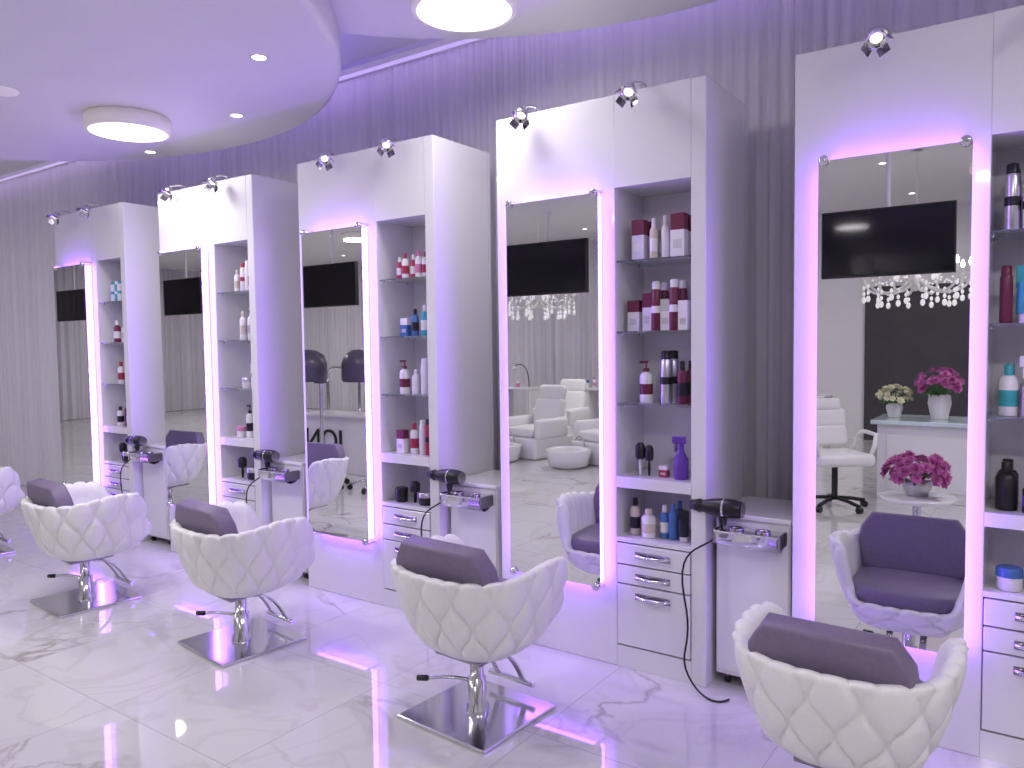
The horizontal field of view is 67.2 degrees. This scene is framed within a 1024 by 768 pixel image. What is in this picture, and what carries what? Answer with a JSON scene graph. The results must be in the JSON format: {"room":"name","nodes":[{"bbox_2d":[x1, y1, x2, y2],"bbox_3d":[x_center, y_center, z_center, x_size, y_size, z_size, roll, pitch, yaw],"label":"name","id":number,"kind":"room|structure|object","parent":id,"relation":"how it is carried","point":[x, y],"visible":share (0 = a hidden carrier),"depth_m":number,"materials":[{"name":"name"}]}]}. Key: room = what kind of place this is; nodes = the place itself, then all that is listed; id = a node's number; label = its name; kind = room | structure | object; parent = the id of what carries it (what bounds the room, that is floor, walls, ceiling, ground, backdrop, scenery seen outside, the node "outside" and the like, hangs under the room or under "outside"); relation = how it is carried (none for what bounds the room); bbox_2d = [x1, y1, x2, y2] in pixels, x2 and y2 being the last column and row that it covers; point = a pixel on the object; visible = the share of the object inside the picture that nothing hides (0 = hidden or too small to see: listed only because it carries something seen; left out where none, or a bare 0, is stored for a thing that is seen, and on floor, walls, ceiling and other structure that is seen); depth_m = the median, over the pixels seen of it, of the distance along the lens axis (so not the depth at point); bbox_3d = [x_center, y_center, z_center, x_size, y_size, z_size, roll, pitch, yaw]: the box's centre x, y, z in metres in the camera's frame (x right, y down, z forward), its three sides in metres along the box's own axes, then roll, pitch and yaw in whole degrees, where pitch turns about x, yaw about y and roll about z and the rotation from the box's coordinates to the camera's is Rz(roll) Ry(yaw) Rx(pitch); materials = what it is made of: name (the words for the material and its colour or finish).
{"room":"salon","nodes":[
{"label":"salon","id":0,"kind":"room"},
{"bbox_2d":[0,33,462,178],"bbox_3d":[-5.982,-1.970,2.722,21.200,0.100,10.400,1,4,35],"label":"ceiling","id":1,"kind":"structure","parent":0,"point":[354,48],"depth_m":4.85,"materials":[{"name":"purple"}]},
{"bbox_2d":[0,161,47,175],"bbox_3d":[-4.948,-2.185,7.751,1.017,0.029,0.066,1,4,35],"label":"light strip","id":2,"kind":"object","parent":1,"relation":"in","point":[38,162],"depth_m":7.78,"materials":[{"name":"white"}]},
{"bbox_2d":[0,0,340,160],"bbox_3d":[-3.300,-1.798,3.544,4.900,0.399,4.900,1,4,35],"label":"ceiling disc","id":3,"kind":"object","parent":1,"relation":"attached to","point":[188,63],"depth_m":4.03,"materials":[{"name":"white paint"}]},
{"bbox_2d":[0,86,18,96],"bbox_3d":[-2.865,-1.639,4.312,0.180,0.012,0.180,1,4,35],"label":"smoke detector","id":4,"kind":"object","parent":3,"relation":"attached to","point":[4,91],"visible":1,"depth_m":4.31,"materials":[{"name":"white"}]},
{"bbox_2d":[83,106,171,142],"bbox_3d":[-2.422,-1.628,4.859,0.500,0.102,0.500,1,4,35],"label":"lamp","id":5,"kind":"object","parent":3,"relation":"attached to","point":[126,124],"depth_m":4.72,"materials":[{"name":"white plastic"}]},
{"bbox_2d":[143,150,156,153],"bbox_3d":[-2.681,-1.718,5.707,0.096,0.006,0.096,1,4,35],"label":"recessed light","id":6,"kind":"object","parent":3,"relation":"in","point":[144,151],"visible":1,"depth_m":5.71,"materials":[{"name":"white"}]},
{"bbox_2d":[228,113,243,117],"bbox_3d":[-1.730,-1.684,4.835,0.096,0.006,0.096,1,4,35],"label":"recessed light","id":7,"kind":"object","parent":3,"relation":"in","point":[233,115],"visible":1,"depth_m":4.83,"materials":[{"name":"white"}]},
{"bbox_2d":[249,54,268,61],"bbox_3d":[-1.271,-1.639,3.869,0.096,0.006,0.096,1,4,35],"label":"recessed light","id":8,"kind":"object","parent":3,"relation":"in","point":[256,57],"visible":1,"depth_m":3.86,"materials":[{"name":"white"}]},
{"bbox_2d":[341,39,445,70],"bbox_3d":[-0.780,-2.085,4.838,0.886,0.029,0.067,1,4,35],"label":"recessed light","id":9,"kind":"object","parent":1,"relation":"in","point":[389,53],"depth_m":4.86,"materials":[{"name":"white"}]},
{"bbox_2d":[0,0,1023,500],"bbox_3d":[-1.802,-0.470,5.879,15.512,3.336,0.070,1,4,35],"label":"wall","id":10,"kind":"structure","parent":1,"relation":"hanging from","point":[458,91],"depth_m":4.46,"materials":[{"name":"paint"}]},
{"bbox_2d":[329,0,718,38],"bbox_3d":[-0.265,-1.830,2.003,4.140,0.249,4.140,1,4,35],"label":"ceiling disc","id":11,"kind":"object","parent":1,"relation":"attached to","point":[383,18],"depth_m":3.78,"materials":[{"name":"white paint"}]},
{"bbox_2d":[411,0,516,32],"bbox_3d":[-0.218,-1.735,3.504,0.480,0.102,0.480,1,4,35],"label":"lamp","id":12,"kind":"object","parent":11,"relation":"attached to","point":[461,16],"depth_m":3.51,"materials":[{"name":"white plastic"}]},
{"bbox_2d":[0,484,1017,767],"bbox_3d":[-5.937,1.475,2.906,21.200,0.100,10.400,1,4,35],"label":"floor","id":13,"kind":"structure","parent":0,"point":[114,686],"depth_m":3.30,"materials":[{"name":"stone"}]},
{"bbox_2d":[0,466,24,555],"bbox_3d":[-3.973,0.883,5.655,0.679,0.738,0.644,2,4,39],"label":"salon chair","id":14,"kind":"object","parent":13,"relation":"on","point":[11,494],"visible":0.99,"depth_m":5.63,"materials":[{"name":"white leather"}]},
{"bbox_2d":[20,478,150,618],"bbox_3d":[-2.529,0.920,4.597,0.679,0.738,0.644,2,4,41],"label":"salon chair","id":15,"kind":"object","parent":13,"relation":"on","point":[80,523],"visible":1,"depth_m":4.42,"materials":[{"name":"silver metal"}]},
{"bbox_2d":[54,202,165,540],"bbox_3d":[-3.230,-0.097,6.374,1.080,2.600,0.538,1,4,35],"label":"tall cabinet","id":16,"kind":"object","parent":13,"relation":"on","point":[121,242],"visible":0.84,"depth_m":6.03,"materials":[{"name":"paint"}]},
{"bbox_2d":[45,210,71,224],"bbox_3d":[-3.654,-1.350,6.255,0.101,0.132,0.229,2,4,37],"label":"light","id":17,"kind":"object","parent":16,"relation":"attached to","point":[55,216],"visible":0.94,"depth_m":6.22,"materials":[{"name":"silver metal"}]},
{"bbox_2d":[52,261,100,484],"bbox_3d":[-3.540,-0.058,6.256,0.500,1.827,0.088,1,4,35],"label":"wall mirror","id":18,"kind":"object","parent":16,"relation":"attached to","point":[73,287],"visible":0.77,"depth_m":6.20,"materials":[{"name":"mirror"}]},
{"bbox_2d":[76,203,102,218],"bbox_3d":[-3.251,-1.341,5.971,0.229,0.132,0.101,-4,4,-45],"label":"light","id":19,"kind":"object","parent":16,"relation":"attached to","point":[84,210],"visible":0.94,"depth_m":5.95,"materials":[{"name":"silver metal"}]},
{"bbox_2d":[110,280,127,461],"bbox_3d":[-3.050,-0.101,6.099,0.252,1.420,0.166,1,4,35],"label":"bottles","id":20,"kind":"object","parent":16,"relation":"in","point":[115,287],"visible":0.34,"depth_m":6.06,"materials":[{"name":"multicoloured plastic"}]},
{"bbox_2d":[142,441,170,544],"bbox_3d":[-2.611,0.834,6.039,0.323,0.759,0.412,1,4,35],"label":"base cabinet","id":21,"kind":"object","parent":13,"relation":"on","point":[154,475],"visible":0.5,"depth_m":5.86,"materials":[{"name":"paint"}]},
{"bbox_2d":[128,450,162,463],"bbox_3d":[-2.758,0.551,5.798,0.274,0.084,0.126,1,4,35],"label":"holder","id":22,"kind":"object","parent":21,"relation":"attached to","point":[142,456],"depth_m":5.74,"materials":[{"name":"silver metal"}]},
{"bbox_2d":[120,435,146,493],"bbox_3d":[-2.900,0.808,5.871,0.248,0.836,0.152,1,4,35],"label":"hair dryer","id":23,"kind":"object","parent":22,"relation":"in","point":[137,441],"visible":0.77,"depth_m":5.83,"materials":[{"name":"black plastic"}]},
{"bbox_2d":[158,174,304,552],"bbox_3d":[-1.956,-0.066,5.483,1.080,2.600,0.538,1,4,35],"label":"tall cabinet","id":24,"kind":"object","parent":13,"relation":"on","point":[254,219],"visible":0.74,"depth_m":5.18,"materials":[{"name":"paint"}]},
{"bbox_2d":[158,185,186,201],"bbox_3d":[-2.321,-1.318,5.321,0.229,0.132,0.101,-4,4,-43],"label":"light","id":25,"kind":"object","parent":24,"relation":"attached to","point":[167,192],"visible":0.95,"depth_m":5.30,"materials":[{"name":"silver metal"}]},
{"bbox_2d":[157,245,216,506],"bbox_3d":[-2.265,-0.027,5.365,0.500,1.827,0.088,1,4,35],"label":"wall mirror","id":26,"kind":"object","parent":24,"relation":"attached to","point":[184,274],"visible":0.86,"depth_m":5.31,"materials":[{"name":"mirror"}]},
{"bbox_2d":[202,175,229,192],"bbox_3d":[-1.905,-1.308,5.032,0.101,0.132,0.229,2,4,38],"label":"light","id":27,"kind":"object","parent":24,"relation":"attached to","point":[212,182],"visible":0.91,"depth_m":5.00,"materials":[{"name":"silver metal"}]},
{"bbox_2d":[234,261,254,479],"bbox_3d":[-1.761,-0.090,5.202,0.232,1.460,0.150,1,4,35],"label":"bottles","id":28,"kind":"object","parent":24,"relation":"in","point":[241,282],"visible":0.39,"depth_m":5.15,"materials":[{"name":"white plastic"}]},
{"bbox_2d":[169,499,314,667],"bbox_3d":[-1.359,0.942,3.914,0.679,0.738,0.644,2,4,42],"label":"salon chair","id":29,"kind":"object","parent":13,"relation":"on","point":[224,549],"visible":1,"depth_m":3.73,"materials":[{"name":"white leather"}]},
{"bbox_2d":[271,454,308,577],"bbox_3d":[-1.337,0.864,5.148,0.323,0.759,0.412,1,4,35],"label":"base cabinet","id":30,"kind":"object","parent":13,"relation":"on","point":[288,500],"visible":0.27,"depth_m":4.96,"materials":[{"name":"paint"}]},
{"bbox_2d":[258,467,299,483],"bbox_3d":[-1.484,0.582,4.907,0.274,0.084,0.126,1,4,35],"label":"holder","id":31,"kind":"object","parent":30,"relation":"attached to","point":[275,474],"depth_m":4.85,"materials":[{"name":"silver metal"}]},
{"bbox_2d":[246,449,279,502],"bbox_3d":[-1.625,0.839,4.980,0.248,0.836,0.152,1,4,35],"label":"hair dryer","id":32,"kind":"object","parent":31,"relation":"in","point":[267,455],"visible":0.73,"depth_m":4.94,"materials":[{"name":"black plastic"}]},
{"bbox_2d":[297,135,493,609],"bbox_3d":[-0.711,-0.036,4.613,1.080,2.600,0.538,1,4,35],"label":"tall cabinet","id":33,"kind":"object","parent":13,"relation":"on","point":[432,196],"visible":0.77,"depth_m":4.37,"materials":[{"name":"paint"}]},
{"bbox_2d":[315,150,335,170],"bbox_3d":[-1.048,-1.288,4.447,0.101,0.132,0.229,0,3,12],"label":"light","id":34,"kind":"object","parent":33,"relation":"attached to","point":[324,157],"visible":0.98,"depth_m":4.40,"materials":[{"name":"silver metal"}]},
{"bbox_2d":[300,222,374,545],"bbox_3d":[-1.020,0.003,4.495,0.500,1.827,0.088,1,4,35],"label":"wall mirror","id":35,"kind":"object","parent":33,"relation":"attached to","point":[335,272],"visible":0.91,"depth_m":4.45,"materials":[{"name":"mirror"}]},
{"bbox_2d":[377,136,397,157],"bbox_3d":[-0.643,-1.278,4.160,0.101,0.132,0.229,0,3,19],"label":"light","id":36,"kind":"object","parent":33,"relation":"attached to","point":[386,145],"visible":0.96,"depth_m":4.12,"materials":[{"name":"silver metal"}]},
{"bbox_2d":[395,250,429,505],"bbox_3d":[-0.535,-0.035,4.341,0.262,1.410,0.160,1,4,35],"label":"bottles","id":37,"kind":"object","parent":33,"relation":"in","point":[408,326],"visible":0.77,"depth_m":4.30,"materials":[{"name":"multicoloured plastic"}]},
{"bbox_2d":[451,470,501,577],"bbox_3d":[-0.092,0.894,4.278,0.323,0.759,0.412,1,4,35],"label":"base cabinet","id":38,"kind":"object","parent":13,"relation":"on","point":[476,529],"visible":0.12,"depth_m":4.08,"materials":[{"name":"paint"}]},
{"bbox_2d":[440,490,492,511],"bbox_3d":[-0.238,0.612,4.036,0.274,0.084,0.126,1,4,35],"label":"holder","id":39,"kind":"object","parent":38,"relation":"attached to","point":[454,498],"depth_m":3.99,"materials":[{"name":"silver metal"}]},
{"bbox_2d":[420,469,465,536],"bbox_3d":[-0.380,0.869,4.109,0.248,0.836,0.152,1,4,35],"label":"hair dryer","id":40,"kind":"object","parent":39,"relation":"in","point":[451,477],"visible":0.77,"depth_m":4.07,"materials":[{"name":"black plastic"}]},
{"bbox_2d":[390,534,566,754],"bbox_3d":[-0.129,0.967,3.127,0.679,0.738,0.644,2,4,39],"label":"salon chair","id":41,"kind":"object","parent":13,"relation":"on","point":[451,593],"visible":1,"depth_m":2.93,"materials":[{"name":"white leather"}]},
{"bbox_2d":[496,75,744,686],"bbox_3d":[0.510,-0.007,3.759,1.080,2.600,0.538,1,4,35],"label":"tall cabinet","id":42,"kind":"object","parent":13,"relation":"on","point":[681,147],"visible":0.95,"depth_m":3.50,"materials":[{"name":"paint"}]},
{"bbox_2d":[509,105,541,129],"bbox_3d":[0.088,-1.260,3.637,0.229,0.132,0.101,-4,4,-43],"label":"light","id":43,"kind":"object","parent":42,"relation":"attached to","point":[520,116],"visible":0.92,"depth_m":3.62,"materials":[{"name":"silver metal"}]},
{"bbox_2d":[505,188,604,590],"bbox_3d":[0.201,0.032,3.641,0.500,1.827,0.088,1,4,35],"label":"wall mirror","id":44,"kind":"object","parent":42,"relation":"attached to","point":[554,247],"visible":1,"depth_m":3.60,"materials":[{"name":"mirror"}]},
{"bbox_2d":[615,81,648,107],"bbox_3d":[0.545,-1.249,3.317,0.229,0.132,0.101,-3,4,-40],"label":"light","id":45,"kind":"object","parent":42,"relation":"attached to","point":[628,92],"visible":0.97,"depth_m":3.30,"materials":[{"name":"silver metal"}]},
{"bbox_2d":[627,212,690,541],"bbox_3d":[0.679,-0.026,3.496,0.299,1.450,0.160,1,4,35],"label":"bottles","id":46,"kind":"object","parent":42,"relation":"in","point":[661,309],"visible":0.88,"depth_m":3.44,"materials":[{"name":"multicoloured plastic"}]},
{"bbox_2d":[716,496,792,682],"bbox_3d":[1.129,0.924,3.424,0.323,0.759,0.412,1,4,35],"label":"trolley","id":47,"kind":"object","parent":13,"relation":"on","point":[745,578],"visible":0.34,"depth_m":3.28,"materials":[{"name":"paint"}]},
{"bbox_2d":[713,525,786,553],"bbox_3d":[0.983,0.642,3.183,0.274,0.084,0.126,1,4,35],"label":"holder","id":48,"kind":"object","parent":47,"relation":"attached to","point":[763,540],"depth_m":3.14,"materials":[{"name":"silver metal"}]},
{"bbox_2d":[681,498,745,702],"bbox_3d":[0.841,0.899,3.256,0.248,0.836,0.152,1,4,35],"label":"hair dryer","id":49,"kind":"object","parent":48,"relation":"in","point":[723,508],"visible":0.98,"depth_m":3.24,"materials":[{"name":"black plastic"}]},
{"bbox_2d":[732,601,968,767],"bbox_3d":[1.009,1.017,2.332,0.638,0.693,0.606,2,4,37],"label":"salon chair","id":50,"kind":"object","parent":13,"relation":"on","point":[827,695],"visible":1,"depth_m":2.10,"materials":[{"name":"white leather"}]},
{"bbox_2d":[792,5,1023,767],"bbox_3d":[1.691,0.022,2.935,1.080,2.600,0.538,1,4,35],"label":"tall cabinet","id":51,"kind":"object","parent":13,"relation":"on","point":[943,83],"visible":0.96,"depth_m":2.76,"materials":[{"name":"paint"}]},
{"bbox_2d":[861,25,894,57],"bbox_3d":[1.341,-1.230,2.761,0.229,0.132,0.101,-4,4,-42],"label":"light","id":52,"kind":"object","parent":51,"relation":"attached to","point":[876,38],"visible":0.97,"depth_m":2.74,"materials":[{"name":"silver metal"}]},
{"bbox_2d":[815,135,972,651],"bbox_3d":[1.381,0.061,2.817,0.500,1.827,0.088,1,4,35],"label":"wall mirror","id":53,"kind":"object","parent":51,"relation":"attached to","point":[895,227],"visible":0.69,"depth_m":2.78,"materials":[{"name":"mirror"}]},
{"bbox_2d":[995,163,1023,591],"bbox_3d":[1.856,-0.018,2.670,0.291,1.490,0.175,1,4,35],"label":"bottles","id":54,"kind":"object","parent":51,"relation":"in","point":[1009,577],"visible":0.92,"depth_m":2.69,"materials":[{"name":"multicoloured plastic"}]}
]}

